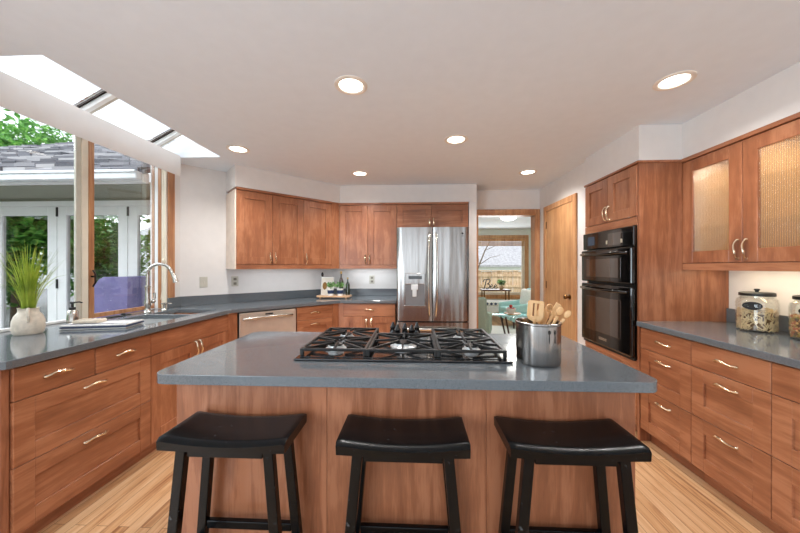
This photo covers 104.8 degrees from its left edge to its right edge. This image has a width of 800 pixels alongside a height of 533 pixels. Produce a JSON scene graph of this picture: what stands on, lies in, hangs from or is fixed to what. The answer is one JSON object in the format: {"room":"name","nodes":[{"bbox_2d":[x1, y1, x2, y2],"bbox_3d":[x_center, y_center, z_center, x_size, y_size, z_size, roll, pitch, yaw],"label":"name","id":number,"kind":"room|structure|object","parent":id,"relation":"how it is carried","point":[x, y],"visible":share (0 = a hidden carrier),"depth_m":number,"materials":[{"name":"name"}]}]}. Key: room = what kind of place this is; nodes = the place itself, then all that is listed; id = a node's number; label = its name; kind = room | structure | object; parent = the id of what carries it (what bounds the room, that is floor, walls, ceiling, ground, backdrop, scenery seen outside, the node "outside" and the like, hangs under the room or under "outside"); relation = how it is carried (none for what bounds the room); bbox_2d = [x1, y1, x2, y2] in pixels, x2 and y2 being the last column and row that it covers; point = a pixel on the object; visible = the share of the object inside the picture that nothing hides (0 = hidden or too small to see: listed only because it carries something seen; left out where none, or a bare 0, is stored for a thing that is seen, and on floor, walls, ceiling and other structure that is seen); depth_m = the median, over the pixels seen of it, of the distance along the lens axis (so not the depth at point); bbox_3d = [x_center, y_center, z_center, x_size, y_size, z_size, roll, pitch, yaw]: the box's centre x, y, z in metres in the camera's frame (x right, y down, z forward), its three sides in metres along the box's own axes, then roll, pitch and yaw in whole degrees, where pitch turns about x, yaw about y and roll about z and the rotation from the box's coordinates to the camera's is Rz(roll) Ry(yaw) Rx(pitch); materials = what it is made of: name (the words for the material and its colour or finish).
{"room":"kitchen","nodes":[
{"label":"kitchen","id":0,"kind":"room"},
{"bbox_2d":[151,165,179,308],"bbox_3d":[-2.542,0.121,-0.105,0.170,2.410,6.760,0,0,3],"label":"wall","id":1,"kind":"structure","parent":0,"point":[177,178],"depth_m":3.18,"materials":[{"name":"paint"}]},
{"bbox_2d":[0,135,174,332],"bbox_3d":[-2.429,0.121,2.060,0.180,2.409,2.175,0,0,3],"label":"window","id":2,"kind":"structure","parent":1,"relation":"in","point":[84,273],"depth_m":2.46,"materials":[{"name":"beige wood"}]},
{"bbox_2d":[160,172,166,299],"bbox_3d":[-2.311,-0.304,3.013,0.026,1.240,0.055,0,0,3],"label":"window frame","id":3,"kind":"structure","parent":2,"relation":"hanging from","point":[163,259],"depth_m":3.01,"materials":[{"name":"white wood"}]},
{"bbox_2d":[180,164,332,296],"bbox_3d":[-1.710,0.121,3.849,1.902,2.410,0.147,0,0,-41],"label":"wall","id":4,"kind":"structure","parent":0,"point":[203,193],"depth_m":3.42,"materials":[{"name":"paint"}]},
{"bbox_2d":[200,277,207,287],"bbox_3d":[-2.145,0.166,3.366,0.074,0.116,0.013,0,0,-42],"label":"light switch","id":5,"kind":"object","parent":4,"relation":"attached to","point":[203,280],"visible":1,"depth_m":3.37,"materials":[{"name":"white plastic"}]},
{"bbox_2d":[231,276,237,285],"bbox_3d":[-1.917,0.166,3.578,0.074,0.116,0.008,0,0,-42],"label":"wall outlet","id":6,"kind":"object","parent":4,"relation":"attached to","point":[234,279],"visible":1,"depth_m":3.57,"materials":[{"name":"white plastic"}]},
{"bbox_2d":[226,186,338,268],"bbox_3d":[-1.385,-0.414,3.794,1.262,0.876,0.401,0,0,-42],"label":"upper cabinet","id":7,"kind":"object","parent":4,"relation":"attached to","point":[265,229],"visible":1,"depth_m":3.56,"materials":[{"name":"brown wood"}]},
{"bbox_2d":[0,0,799,228],"bbox_3d":[1.214,-1.109,2.698,7.420,0.050,12.900,0,0,3],"label":"ceiling","id":8,"kind":"structure","parent":0,"point":[543,86],"depth_m":1.70,"materials":[{"name":"paint"}]},
{"bbox_2d":[0,71,180,175],"bbox_3d":[-2.191,-0.984,1.979,0.026,0.198,2.055,0,0,3],"label":"beam","id":9,"kind":"structure","parent":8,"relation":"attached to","point":[17,96],"depth_m":2.09,"materials":[{"name":"paint"}]},
{"bbox_2d":[74,89,210,152],"bbox_3d":[-2.147,-1.294,2.320,0.760,0.427,1.520,0,0,3],"label":"frame","id":10,"kind":"object","parent":8,"relation":"in","point":[98,100],"depth_m":2.90,"materials":[{"name":"white paint"}]},
{"bbox_2d":[226,145,249,152],"bbox_3d":[-1.488,-1.080,2.830,0.196,0.008,0.196,0,0,3],"label":"recessed light","id":11,"kind":"object","parent":8,"relation":"in","point":[234,148],"visible":1,"depth_m":2.82,"materials":[{"name":"white glass"}]},
{"bbox_2d":[334,75,366,94],"bbox_3d":[-0.293,-1.080,1.839,0.196,0.008,0.196,0,0,3],"label":"recessed light","id":12,"kind":"object","parent":8,"relation":"in","point":[349,84],"visible":1,"depth_m":1.83,"materials":[{"name":"white glass"}]},
{"bbox_2d":[351,171,367,175],"bbox_3d":[-0.465,-1.080,3.571,0.196,0.008,0.196,0,0,3],"label":"recessed light","id":13,"kind":"object","parent":8,"relation":"in","point":[355,173],"visible":1,"depth_m":3.55,"materials":[{"name":"white glass"}]},
{"bbox_2d":[444,135,467,144],"bbox_3d":[0.476,-1.080,2.618,0.196,0.008,0.196,0,0,3],"label":"recessed light","id":14,"kind":"object","parent":8,"relation":"in","point":[453,139],"visible":1,"depth_m":2.60,"materials":[{"name":"white glass"}]},
{"bbox_2d":[500,217,515,220],"bbox_3d":[2.253,-1.022,6.404,0.340,0.125,0.340,0,0,3],"label":"ceiling light","id":15,"kind":"object","parent":8,"relation":"attached to","point":[502,218],"visible":0.35,"depth_m":6.32,"materials":[{"name":"white glass"}]},
{"bbox_2d":[519,169,536,174],"bbox_3d":[1.461,-1.080,3.517,0.196,0.008,0.196,0,0,3],"label":"recessed light","id":16,"kind":"object","parent":8,"relation":"in","point":[530,171],"visible":1,"depth_m":3.51,"materials":[{"name":"white glass"}]},
{"bbox_2d":[652,70,697,90],"bbox_3d":[1.597,-1.080,1.794,0.196,0.008,0.196,0,0,3],"label":"recessed light","id":17,"kind":"object","parent":8,"relation":"in","point":[678,79],"visible":1,"depth_m":1.78,"materials":[{"name":"white glass"}]},
{"bbox_2d":[37,316,774,532],"bbox_3d":[1.277,1.356,4.096,7.420,0.060,10.100,0,0,3],"label":"floor","id":18,"kind":"structure","parent":0,"point":[669,497],"depth_m":1.72,"materials":[{"name":"brown wood"}]},
{"bbox_2d":[0,334,150,532],"bbox_3d":[-2.015,0.888,1.744,0.656,0.875,0.760,0,0,3],"label":"base cabinet","id":19,"kind":"object","parent":18,"relation":"on","point":[70,424],"visible":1,"depth_m":1.61,"materials":[{"name":"brown wood"}]},
{"bbox_2d":[140,313,236,459],"bbox_3d":[-1.965,0.888,2.610,0.678,0.875,0.974,0,0,3],"label":"base cabinet","id":20,"kind":"object","parent":18,"relation":"on","point":[169,347],"depth_m":2.31,"materials":[{"name":"brown wood"}]},
{"bbox_2d":[156,411,306,532],"bbox_3d":[-0.573,0.941,1.089,0.456,0.770,0.206,0,0,3],"label":"bar stool","id":21,"kind":"object","parent":18,"relation":"on","point":[209,436],"visible":1,"depth_m":1.04,"materials":[{"name":"black paint"}]},
{"bbox_2d":[237,307,295,338],"bbox_3d":[-1.538,0.891,3.425,0.594,0.870,0.586,0,0,-42],"label":"dishwasher","id":22,"kind":"object","parent":18,"relation":"on","point":[274,320],"visible":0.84,"depth_m":3.23,"materials":[{"name":"metal"}]},
{"bbox_2d":[295,304,331,331],"bbox_3d":[-1.155,0.888,3.795,0.454,0.875,0.556,0,0,-42],"label":"base cabinet","id":23,"kind":"object","parent":18,"relation":"on","point":[318,318],"visible":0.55,"depth_m":3.60,"materials":[{"name":"brown wood"}]},
{"bbox_2d":[343,303,396,332],"bbox_3d":[-0.371,0.888,4.093,0.654,0.875,0.616,0,0,3],"label":"base cabinet","id":24,"kind":"object","parent":18,"relation":"on","point":[381,316],"visible":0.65,"depth_m":3.82,"materials":[{"name":"brown wood"}]},
{"bbox_2d":[0,288,396,369],"bbox_3d":[-1.495,0.380,3.036,1.551,0.139,3.925,0,0,34],"label":"countertop","id":25,"kind":"structure","parent":24,"relation":"on","point":[15,351],"depth_m":2.64,"materials":[{"name":"grey stone"}]},
{"bbox_2d":[0,240,68,335],"bbox_3d":[-2.305,0.119,1.899,0.358,0.583,0.358,0,0,41],"label":"potted grass","id":26,"kind":"object","parent":25,"relation":"on","point":[28,319],"depth_m":1.87,"materials":[{"name":"plant"}]},
{"bbox_2d":[66,301,82,323],"bbox_3d":[-2.372,0.331,2.239,0.063,0.159,0.079,0,0,-9],"label":"soap bottle","id":27,"kind":"object","parent":25,"relation":"on","point":[72,314],"visible":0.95,"depth_m":2.21,"materials":[{"name":"clear glass"}]},
{"bbox_2d":[59,319,143,329],"bbox_3d":[-2.027,0.394,2.110,0.390,0.034,0.200,0,0,-10],"label":"book","id":28,"kind":"object","parent":25,"relation":"on","point":[109,324],"visible":0.89,"depth_m":2.04,"materials":[{"name":"paper"}]},
{"bbox_2d":[72,318,106,323],"bbox_3d":[-2.107,0.365,2.093,0.150,0.022,0.100,0,0,-8],"label":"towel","id":29,"kind":"object","parent":28,"relation":"on","point":[85,320],"visible":1,"depth_m":2.06,"materials":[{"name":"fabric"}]},
{"bbox_2d":[105,313,131,317],"bbox_3d":[-2.346,0.400,2.569,0.060,0.021,0.180,0,0,3],"label":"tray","id":30,"kind":"object","parent":25,"relation":"on","point":[122,314],"visible":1,"depth_m":2.57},
{"bbox_2d":[143,313,173,323],"bbox_3d":[-1.998,0.545,2.613,0.440,0.192,0.830,0,0,3],"label":"double sink","id":31,"kind":"object","parent":25,"relation":"in","point":[146,321],"visible":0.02,"depth_m":2.68,"materials":[{"name":"metal"}]},
{"bbox_2d":[143,263,178,312],"bbox_3d":[-2.150,0.185,2.776,0.282,0.450,0.101,0,0,3],"label":"faucet","id":32,"kind":"object","parent":25,"relation":"on","point":[147,302],"visible":1,"depth_m":2.76,"materials":[{"name":"silver metal"}]},
{"bbox_2d":[161,302,171,309],"bbox_3d":[-2.229,0.373,2.938,0.085,0.074,0.044,0,0,-11],"label":"soap pump","id":33,"kind":"object","parent":25,"relation":"on","point":[164,304],"visible":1,"depth_m":2.93,"materials":[{"name":"silver metal"}]},
{"bbox_2d":[316,294,351,298],"bbox_3d":[-0.870,0.393,4.094,0.440,0.036,0.200,0,0,3],"label":"serving board","id":34,"kind":"object","parent":25,"relation":"on","point":[334,295],"visible":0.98,"depth_m":4.00,"materials":[{"name":"brown wood"}]},
{"bbox_2d":[321,277,333,294],"bbox_3d":[-0.978,0.255,4.155,0.170,0.239,0.045,0,0,3],"label":"framed print","id":35,"kind":"object","parent":34,"relation":"on","point":[324,280],"visible":0.8,"depth_m":4.15,"materials":[{"name":"white paper"}]},
{"bbox_2d":[326,282,336,295],"bbox_3d":[-0.900,0.284,4.043,0.141,0.180,0.142,0,0,3],"label":"potted herb","id":36,"kind":"object","parent":34,"relation":"on","point":[330,290],"visible":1,"depth_m":4.02,"materials":[{"name":"green plant"}]},
{"bbox_2d":[327,288,333,295],"bbox_3d":[-0.909,0.328,4.045,0.084,0.092,0.084,0,0,40],"label":"pot","id":37,"kind":"object","parent":36,"relation":"attached to","point":[330,291],"depth_m":4.01,"materials":[{"name":"white ceramic"}]},
{"bbox_2d":[336,281,345,295],"bbox_3d":[-0.789,0.280,4.043,0.146,0.187,0.135,0,0,25],"label":"potted herb","id":38,"kind":"object","parent":34,"relation":"on","point":[339,290],"visible":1,"depth_m":4.01,"materials":[{"name":"green plant"}]},
{"bbox_2d":[337,288,342,295],"bbox_3d":[-0.786,0.328,4.040,0.084,0.092,0.084,0,0,40],"label":"pot","id":39,"kind":"object","parent":38,"relation":"attached to","point":[339,290],"depth_m":4.01,"materials":[{"name":"white ceramic"}]},
{"bbox_2d":[339,271,342,287],"bbox_3d":[-0.788,0.216,4.130,0.060,0.315,0.060,0,0,3],"label":"bottle","id":40,"kind":"object","parent":34,"relation":"on","point":[341,278],"visible":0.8,"depth_m":4.12,"materials":[{"name":"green glass"}]},
{"bbox_2d":[346,277,349,294],"bbox_3d":[-0.699,0.257,4.121,0.056,0.235,0.056,0,0,3],"label":"bottle","id":41,"kind":"object","parent":34,"relation":"on","point":[347,283],"visible":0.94,"depth_m":4.10,"materials":[{"name":"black glass"}]},
{"bbox_2d":[332,303,342,330],"bbox_3d":[-0.781,0.839,3.840,0.158,0.775,0.069,0,0,-34],"label":"filler panel","id":42,"kind":"object","parent":24,"relation":"attached to","point":[337,309],"visible":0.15,"depth_m":3.83,"materials":[{"name":"brown wood"}]},
{"bbox_2d":[335,414,470,532],"bbox_3d":[0.012,0.941,1.065,0.456,0.770,0.206,0,0,3],"label":"bar stool","id":43,"kind":"object","parent":18,"relation":"on","point":[366,439],"visible":1,"depth_m":1.00,"materials":[{"name":"black paint"}]},
{"bbox_2d":[177,385,634,532],"bbox_3d":[0.009,0.888,1.533,1.765,0.876,0.697,0,0,3],"label":"kitchen island","id":44,"kind":"object","parent":18,"relation":"on","point":[394,492],"visible":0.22,"depth_m":1.18,"materials":[{"name":"brown wood"}]},
{"bbox_2d":[157,331,656,392],"bbox_3d":[0.009,0.430,1.531,1.904,0.038,0.791,0,0,3],"label":"island countertop","id":45,"kind":"structure","parent":44,"relation":"on","point":[263,358],"depth_m":1.19,"materials":[{"name":"grey stone"}]},
{"bbox_2d":[293,322,512,363],"bbox_3d":[0.019,0.367,1.595,0.950,0.087,0.542,0,0,3],"label":"gas cooktop","id":46,"kind":"object","parent":45,"relation":"in","point":[360,345],"visible":1,"depth_m":1.44,"materials":[{"name":"metal"}]},
{"bbox_2d":[515,317,561,367],"bbox_3d":[0.598,0.322,1.336,0.187,0.178,0.187,0,0,3],"label":"utensil canister","id":47,"kind":"object","parent":45,"relation":"on","point":[537,345],"visible":0.89,"depth_m":1.26,"materials":[{"name":"silver metal"}]},
{"bbox_2d":[527,300,543,323],"bbox_3d":[0.583,0.271,1.320,0.074,0.257,0.019,0,0,3],"label":"slotted spatula","id":48,"kind":"object","parent":47,"relation":"in","point":[539,317],"visible":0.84,"depth_m":1.32,"materials":[{"name":"brown wood"}]},
{"bbox_2d":[536,308,546,323],"bbox_3d":[0.621,0.290,1.375,0.076,0.219,0.015,0,0,-12],"label":"wooden paddle","id":49,"kind":"object","parent":47,"relation":"in","point":[543,320],"visible":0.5,"depth_m":1.37,"materials":[{"name":"brown wood"}]},
{"bbox_2d":[543,304,552,323],"bbox_3d":[0.639,0.285,1.383,0.123,0.233,0.020,0,0,-24],"label":"wooden spoon","id":50,"kind":"object","parent":47,"relation":"in","point":[551,305],"visible":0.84,"depth_m":1.40,"materials":[{"name":"brown wood"}]},
{"bbox_2d":[547,302,561,323],"bbox_3d":[0.644,0.280,1.364,0.150,0.243,0.014,0,0,-7],"label":"wooden fork","id":51,"kind":"object","parent":47,"relation":"in","point":[553,313],"visible":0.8,"depth_m":1.37,"materials":[{"name":"brown wood"}]},
{"bbox_2d":[552,307,563,323],"bbox_3d":[0.634,0.286,1.315,0.125,0.231,0.014,0,0,3],"label":"wooden spoon","id":52,"kind":"object","parent":47,"relation":"in","point":[559,310],"visible":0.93,"depth_m":1.31,"materials":[{"name":"brown wood"}]},
{"bbox_2d":[558,311,570,323],"bbox_3d":[0.649,0.293,1.319,0.155,0.218,0.014,0,0,13],"label":"wooden spoon","id":53,"kind":"object","parent":47,"relation":"in","point":[567,314],"visible":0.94,"depth_m":1.30,"materials":[{"name":"brown wood"}]},
{"bbox_2d":[397,227,468,332],"bbox_3d":[0.394,0.421,3.905,0.836,1.770,0.803,0,0,3],"label":"refrigerator","id":54,"kind":"object","parent":18,"relation":"on","point":[432,264],"visible":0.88,"depth_m":3.58,"materials":[{"name":"metal"}]},
{"bbox_2d":[480,289,510,299],"bbox_3d":[2.546,0.961,8.243,0.740,0.730,0.340,0,0,3],"label":"console table","id":55,"kind":"object","parent":18,"relation":"on","point":[482,290],"visible":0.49,"depth_m":8.10,"materials":[{"name":"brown wood"}]},
{"bbox_2d":[483,279,497,288],"bbox_3d":[2.404,0.448,8.199,0.409,0.284,0.030,0,0,3],"label":"letter sign","id":56,"kind":"object","parent":55,"relation":"on","point":[490,286],"visible":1,"depth_m":8.19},
{"bbox_2d":[497,279,505,288],"bbox_3d":[2.716,0.457,8.221,0.314,0.278,0.292,0,0,3],"label":"potted herb","id":57,"kind":"object","parent":55,"relation":"on","point":[499,282],"visible":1,"depth_m":8.17,"materials":[{"name":"green plant"}]},
{"bbox_2d":[487,300,512,315],"bbox_3d":[2.478,1.091,7.825,0.980,0.470,0.462,0,0,3],"label":"upholstered bench","id":58,"kind":"object","parent":18,"relation":"on","point":[492,305],"visible":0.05,"depth_m":7.62,"materials":[{"name":"white fabric"}]},
{"bbox_2d":[487,300,512,305],"bbox_3d":[2.478,0.910,7.826,0.980,0.109,0.460,0,0,3],"label":"cushion","id":59,"kind":"object","parent":58,"relation":"on","point":[489,302],"depth_m":7.61,"materials":[{"name":"white fabric"}]},
{"bbox_2d":[491,326,515,333],"bbox_3d":[2.172,1.319,5.958,2.400,0.012,1.900,0,0,3],"label":"area rug","id":60,"kind":"object","parent":18,"relation":"on","point":[495,329],"visible":0.04,"depth_m":6.37,"materials":[{"name":"white fabric"}]},
{"bbox_2d":[478,297,491,333],"bbox_3d":[1.228,0.903,5.438,0.720,0.820,0.787,0,0,20],"label":"armchair","id":61,"kind":"object","parent":60,"relation":"on","point":[484,317],"visible":0.38,"depth_m":5.02,"materials":[{"name":"green fabric"}]},
{"bbox_2d":[492,312,526,333],"bbox_3d":[2.137,1.089,5.609,0.900,0.456,0.630,0,0,3],"label":"coffee table","id":62,"kind":"object","parent":60,"relation":"on","point":[500,315],"visible":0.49,"depth_m":5.59,"materials":[{"name":"teal glass"}]},
{"bbox_2d":[504,312,520,314],"bbox_3d":[2.058,0.851,5.633,0.300,0.020,0.300,0,0,3],"label":"round tray","id":63,"kind":"object","parent":62,"relation":"on","point":[515,313],"visible":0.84,"depth_m":5.59,"materials":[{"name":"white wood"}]},
{"bbox_2d":[506,307,515,313],"bbox_3d":[2.028,0.802,5.634,0.180,0.100,0.180,0,0,3],"label":"fruit bowl","id":64,"kind":"object","parent":63,"relation":"on","point":[509,311],"visible":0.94,"depth_m":5.58,"materials":[{"name":"white ceramic"}]},
{"bbox_2d":[499,288,530,328],"bbox_3d":[2.708,0.903,6.890,0.787,0.820,0.720,0,0,-8],"label":"armchair","id":65,"kind":"object","parent":60,"relation":"on","point":[521,308],"visible":0.34,"depth_m":6.83,"materials":[{"name":"teal fabric"}]},
{"bbox_2d":[500,306,508,311],"bbox_3d":[2.611,0.953,6.877,0.590,0.119,0.500,0,0,-8],"label":"seat cushion","id":66,"kind":"object","parent":65,"relation":"on","point":[502,308],"depth_m":6.94,"materials":[{"name":"teal fabric"}]},
{"bbox_2d":[519,289,530,303],"bbox_3d":[2.838,0.692,6.847,0.165,0.406,0.424,0,0,-16],"label":"throw pillow","id":67,"kind":"object","parent":65,"relation":"on","point":[525,296],"visible":0.44,"depth_m":6.83,"materials":[{"name":"white fabric"}]},
{"bbox_2d":[494,416,651,532],"bbox_3d":[0.560,0.941,1.050,0.456,0.770,0.206,0,0,3],"label":"bar stool","id":68,"kind":"object","parent":18,"relation":"on","point":[599,444],"visible":1,"depth_m":0.99,"materials":[{"name":"black paint"}]},
{"bbox_2d":[584,160,728,440],"bbox_3d":[2.148,0.257,2.700,0.692,2.138,0.749,0,0,3],"label":"tall cabinet","id":69,"kind":"object","parent":18,"relation":"on","point":[647,195],"visible":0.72,"depth_m":2.34,"materials":[{"name":"brown wood"}]},
{"bbox_2d":[580,225,636,360],"bbox_3d":[2.044,0.202,2.715,0.628,1.048,0.706,0,0,3],"label":"double oven","id":70,"kind":"object","parent":69,"relation":"in","point":[609,299],"visible":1,"depth_m":2.62,"materials":[{"name":"black metal"}]},
{"bbox_2d":[641,328,704,480],"bbox_3d":[2.120,0.888,2.115,0.676,0.875,0.429,0,0,3],"label":"base cabinet","id":71,"kind":"object","parent":18,"relation":"on","point":[666,413],"visible":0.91,"depth_m":2.09,"materials":[{"name":"brown wood"}]},
{"bbox_2d":[636,308,799,368],"bbox_3d":[2.109,0.380,1.685,0.677,0.139,1.298,0,0,3],"label":"countertop","id":72,"kind":"structure","parent":71,"relation":"on","point":[779,347],"depth_m":1.82,"materials":[{"name":"grey stone"}]},
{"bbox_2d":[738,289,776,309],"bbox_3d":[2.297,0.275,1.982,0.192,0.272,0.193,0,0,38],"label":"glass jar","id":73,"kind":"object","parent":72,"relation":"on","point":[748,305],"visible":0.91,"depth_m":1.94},
{"bbox_2d":[736,305,778,331],"bbox_3d":[2.297,0.323,1.983,0.181,0.160,0.180,0,0,32],"label":"filling","id":74,"kind":"object","parent":73,"relation":"in","point":[765,319],"visible":0.88,"depth_m":1.93,"materials":[{"name":"beige food"}]},
{"bbox_2d":[792,295,799,312],"bbox_3d":[2.315,0.275,1.716,0.192,0.272,0.193,0,0,38],"label":"glass jar","id":75,"kind":"object","parent":72,"relation":"on","point":[796,297],"visible":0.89,"depth_m":1.74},
{"bbox_2d":[789,313,799,338],"bbox_3d":[2.315,0.327,1.717,0.189,0.152,0.186,0,0,3],"label":"filling","id":76,"kind":"object","parent":75,"relation":"in","point":[794,322],"visible":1,"depth_m":1.75,"materials":[{"name":"food"}]},
{"bbox_2d":[691,341,788,532],"bbox_3d":[2.101,0.888,1.686,0.676,0.875,0.429,0,0,3],"label":"base cabinet","id":77,"kind":"object","parent":18,"relation":"on","point":[731,392],"visible":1,"depth_m":1.66,"materials":[{"name":"brown wood"}]},
{"bbox_2d":[772,363,799,532],"bbox_3d":[2.081,0.888,1.256,0.676,0.875,0.429,0,0,3],"label":"base cabinet","id":78,"kind":"object","parent":18,"relation":"on","point":[785,379],"visible":0.97,"depth_m":1.42,"materials":[{"name":"brown wood"}]},
{"bbox_2d":[333,190,539,328],"bbox_3d":[0.520,0.121,4.281,3.150,2.410,0.440,0,0,3],"label":"wall","id":79,"kind":"structure","parent":0,"point":[486,199],"depth_m":4.34,"materials":[{"name":"paint"}]},
{"bbox_2d":[167,288,396,307],"bbox_3d":[-1.293,0.360,3.950,2.658,0.101,0.531,0,0,-30],"label":"backsplash","id":80,"kind":"structure","parent":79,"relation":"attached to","point":[259,296],"depth_m":3.74,"materials":[{"name":"grey stone"}]},
{"bbox_2d":[339,202,396,268],"bbox_3d":[-0.420,-0.414,4.236,0.769,0.876,0.366,0,0,3],"label":"upper cabinet","id":81,"kind":"object","parent":79,"relation":"attached to","point":[367,231],"visible":0.98,"depth_m":4.09,"materials":[{"name":"brown wood"}]},
{"bbox_2d":[369,276,374,283],"bbox_3d":[-0.402,0.181,4.418,0.074,0.116,0.008,0,0,3],"label":"wall outlet","id":82,"kind":"object","parent":79,"relation":"attached to","point":[371,278],"visible":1,"depth_m":4.42,"materials":[{"name":"white plastic"}]},
{"bbox_2d":[397,202,467,228],"bbox_3d":[0.432,-0.678,4.197,0.936,0.348,0.366,0,0,3],"label":"upper cabinet","id":83,"kind":"object","parent":79,"relation":"attached to","point":[409,214],"visible":0.8,"depth_m":4.05,"materials":[{"name":"brown wood"}]},
{"bbox_2d":[477,209,539,331],"bbox_3d":[1.493,0.259,4.392,0.925,2.135,0.160,0,0,3],"label":"door frame","id":84,"kind":"structure","parent":79,"relation":"in","point":[534,214],"depth_m":4.32,"materials":[{"name":"brown wood"}]},
{"bbox_2d":[478,229,530,299],"bbox_3d":[2.205,0.121,6.677,5.800,2.410,4.700,0,0,3],"label":"wall","id":85,"kind":"structure","parent":0,"point":[480,231],"depth_m":8.87,"materials":[{"name":"paint"}]},
{"bbox_2d":[478,235,528,298],"bbox_3d":[2.647,0.001,8.902,2.080,1.830,0.075,0,0,3],"label":"window","id":86,"kind":"structure","parent":85,"relation":"in","point":[488,295],"depth_m":8.85,"materials":[{"name":"brown wood"}]},
{"bbox_2d":[478,238,524,245],"bbox_3d":[2.639,-0.709,8.839,1.870,0.210,0.040,0,0,3],"label":"window blind","id":87,"kind":"object","parent":86,"relation":"attached to","point":[508,239],"visible":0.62,"depth_m":8.81,"materials":[{"name":"beige fabric"}]},
{"bbox_2d":[226,62,799,202],"bbox_3d":[0.142,-0.948,2.794,4.710,0.270,4.395,0,0,3],"label":"soffit","id":88,"kind":"structure","parent":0,"point":[777,97],"depth_m":2.35,"materials":[{"name":"paint"}]},
{"bbox_2d":[540,162,799,345],"bbox_3d":[2.146,0.121,0.303,0.740,2.410,8.000,0,0,3],"label":"wall","id":89,"kind":"structure","parent":0,"point":[786,284],"depth_m":2.31,"materials":[{"name":"paint"}]},
{"bbox_2d":[543,193,576,341],"bbox_3d":[1.891,0.264,3.732,0.080,2.125,0.828,0,0,3],"label":"door","id":90,"kind":"structure","parent":89,"relation":"in","point":[560,223],"depth_m":3.65,"materials":[{"name":"brown wood"}]},
{"bbox_2d":[681,112,799,271],"bbox_3d":[2.270,-0.395,1.897,0.374,0.838,0.860,0,0,3],"label":"upper cabinet","id":91,"kind":"object","parent":89,"relation":"attached to","point":[741,194],"visible":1,"depth_m":1.88,"materials":[{"name":"brown wood"}]},
{"bbox_2d":[726,308,790,331],"bbox_3d":[2.437,0.360,1.670,0.020,0.100,1.298,0,0,3],"label":"backsplash","id":92,"kind":"structure","parent":89,"relation":"attached to","point":[731,314],"depth_m":1.98,"materials":[{"name":"grey stone"}]},
{"label":"outside","id":93,"kind":"structure","parent":0,"visible":0},
{"bbox_2d":[0,140,174,328],"bbox_3d":[-5.454,-0.992,5.653,6.590,4.836,5.229,0,0,3],"label":"house wing","id":94,"kind":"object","parent":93,"point":[37,181],"visible":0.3,"depth_m":3.69,"materials":[{"name":"white paint"}]},
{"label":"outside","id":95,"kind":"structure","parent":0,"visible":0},
{"bbox_3d":[1.118,1.586,24.625,60.000,0.080,30.700,0,0,3],"label":"lawn","id":96,"kind":"structure","parent":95,"visible":0},
{"bbox_2d":[0,109,73,146],"bbox_3d":[-15.213,-2.400,12.405,4.674,7.655,4.562,0,0,30],"label":"tree","id":97,"kind":"object","parent":96,"relation":"on","point":[7,137],"visible":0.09,"depth_m":11.87,"materials":[{"name":"green plant"}]},
{"bbox_2d":[478,241,498,268],"bbox_3d":[2.893,0.075,10.885,1.708,2.908,0.880,0,0,3],"label":"bare tree","id":98,"kind":"object","parent":96,"relation":"on","point":[489,241],"visible":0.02,"depth_m":10.86,"materials":[{"name":"brown plant"}]},
{"bbox_2d":[478,241,520,271],"bbox_3d":[5.487,-0.024,21.623,12.000,4.500,4.700,0,0,3],"label":"house","id":99,"kind":"structure","parent":96,"relation":"on","point":[509,258],"depth_m":20.31,"materials":[{"name":"white paint"}]},
{"bbox_2d":[478,270,520,291],"bbox_3d":[4.740,0.801,11.797,8.800,1.350,0.100,0,0,3],"label":"wooden fence","id":100,"kind":"object","parent":96,"relation":"on","point":[512,278],"visible":0.05,"depth_m":11.83,"materials":[{"name":"beige wood"}]},
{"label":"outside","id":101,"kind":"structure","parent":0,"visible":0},
{"bbox_3d":[-16.492,1.456,-3.531,27.370,0.060,15.450,0,0,3],"label":"patio","id":102,"kind":"object","parent":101,"visible":0},
{"bbox_2d":[91,276,150,318],"bbox_3d":[-2.904,0.762,3.302,0.437,1.327,0.483,0,0,3],"label":"covered grill","id":103,"kind":"object","parent":102,"relation":"on","point":[110,293],"visible":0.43,"depth_m":3.07,"materials":[{"name":"purple fabric"}]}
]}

